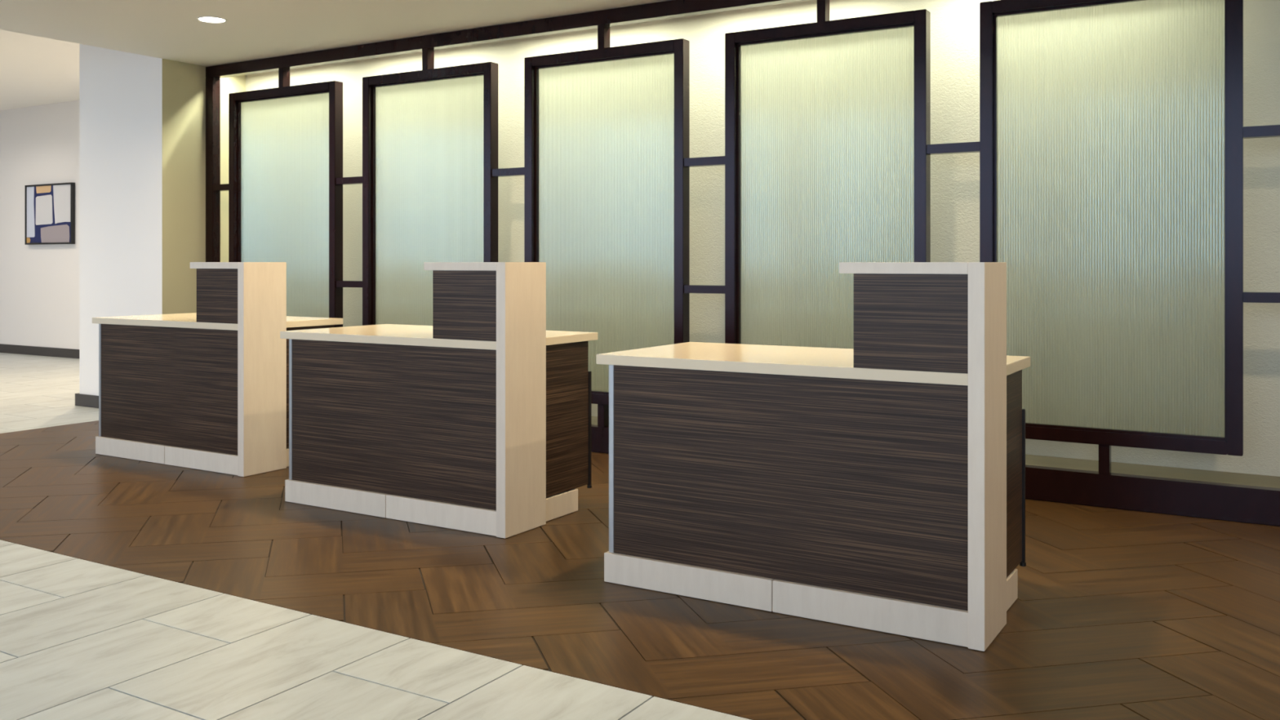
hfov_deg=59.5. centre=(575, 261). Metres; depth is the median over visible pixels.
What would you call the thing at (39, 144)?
wall
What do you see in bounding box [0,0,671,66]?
ceiling
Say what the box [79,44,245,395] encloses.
wall
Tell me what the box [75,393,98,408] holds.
baseboard
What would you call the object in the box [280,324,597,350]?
countertop
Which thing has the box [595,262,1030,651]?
reception desk
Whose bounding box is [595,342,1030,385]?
countertop
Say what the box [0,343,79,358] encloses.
baseboard
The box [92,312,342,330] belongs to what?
countertop
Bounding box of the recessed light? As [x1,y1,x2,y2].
[196,16,226,22]
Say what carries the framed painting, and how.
attached to the wall at (39, 144)
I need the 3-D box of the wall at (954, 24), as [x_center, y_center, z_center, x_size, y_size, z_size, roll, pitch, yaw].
[2.170,-0.207,6.778,12.082,2.955,0.150,0,0,33]
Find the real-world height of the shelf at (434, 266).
0.039 m
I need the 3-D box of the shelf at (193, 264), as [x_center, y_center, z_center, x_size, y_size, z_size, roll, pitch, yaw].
[-2.096,0.021,6.878,0.437,0.039,0.332,0,0,33]
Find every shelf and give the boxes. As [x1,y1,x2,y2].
[190,262,237,268]
[423,262,496,271]
[839,262,968,274]
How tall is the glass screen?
2.949 m
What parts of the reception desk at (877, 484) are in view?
edge trim, panel, post, panel, door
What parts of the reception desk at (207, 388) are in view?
edge trim, panel, post, panel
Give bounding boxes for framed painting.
[24,182,75,244]
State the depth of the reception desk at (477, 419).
5.43 m
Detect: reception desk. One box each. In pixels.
[92,262,342,476]
[280,262,597,538]
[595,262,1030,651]
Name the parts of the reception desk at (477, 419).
edge trim, panel, post, panel, door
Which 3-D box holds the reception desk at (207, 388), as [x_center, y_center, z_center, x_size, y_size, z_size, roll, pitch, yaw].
[-2.360,0.635,7.345,1.493,1.268,0.837,0,0,33]
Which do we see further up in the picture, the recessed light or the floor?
the recessed light
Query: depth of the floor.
3.94 m
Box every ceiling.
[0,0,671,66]
[0,29,79,110]
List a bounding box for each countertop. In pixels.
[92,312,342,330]
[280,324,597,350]
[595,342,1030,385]
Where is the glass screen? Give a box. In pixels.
[205,0,1279,526]
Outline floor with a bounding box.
[0,352,1279,719]
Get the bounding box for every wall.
[0,100,79,349]
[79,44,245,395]
[245,0,1279,476]
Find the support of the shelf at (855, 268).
attached to the reception desk at (877, 484)
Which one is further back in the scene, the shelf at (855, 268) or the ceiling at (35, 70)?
the ceiling at (35, 70)
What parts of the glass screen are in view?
rail, tie post, glass pane, panel frame, rail, tie post, glass pane, panel frame, rail, tie post, rail, tie post, glass pane, panel frame, tie post, rail, panel frame, glass pane, shoe moulding, rail, tie post, glass pane, panel frame, rail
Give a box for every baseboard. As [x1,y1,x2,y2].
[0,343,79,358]
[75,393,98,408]

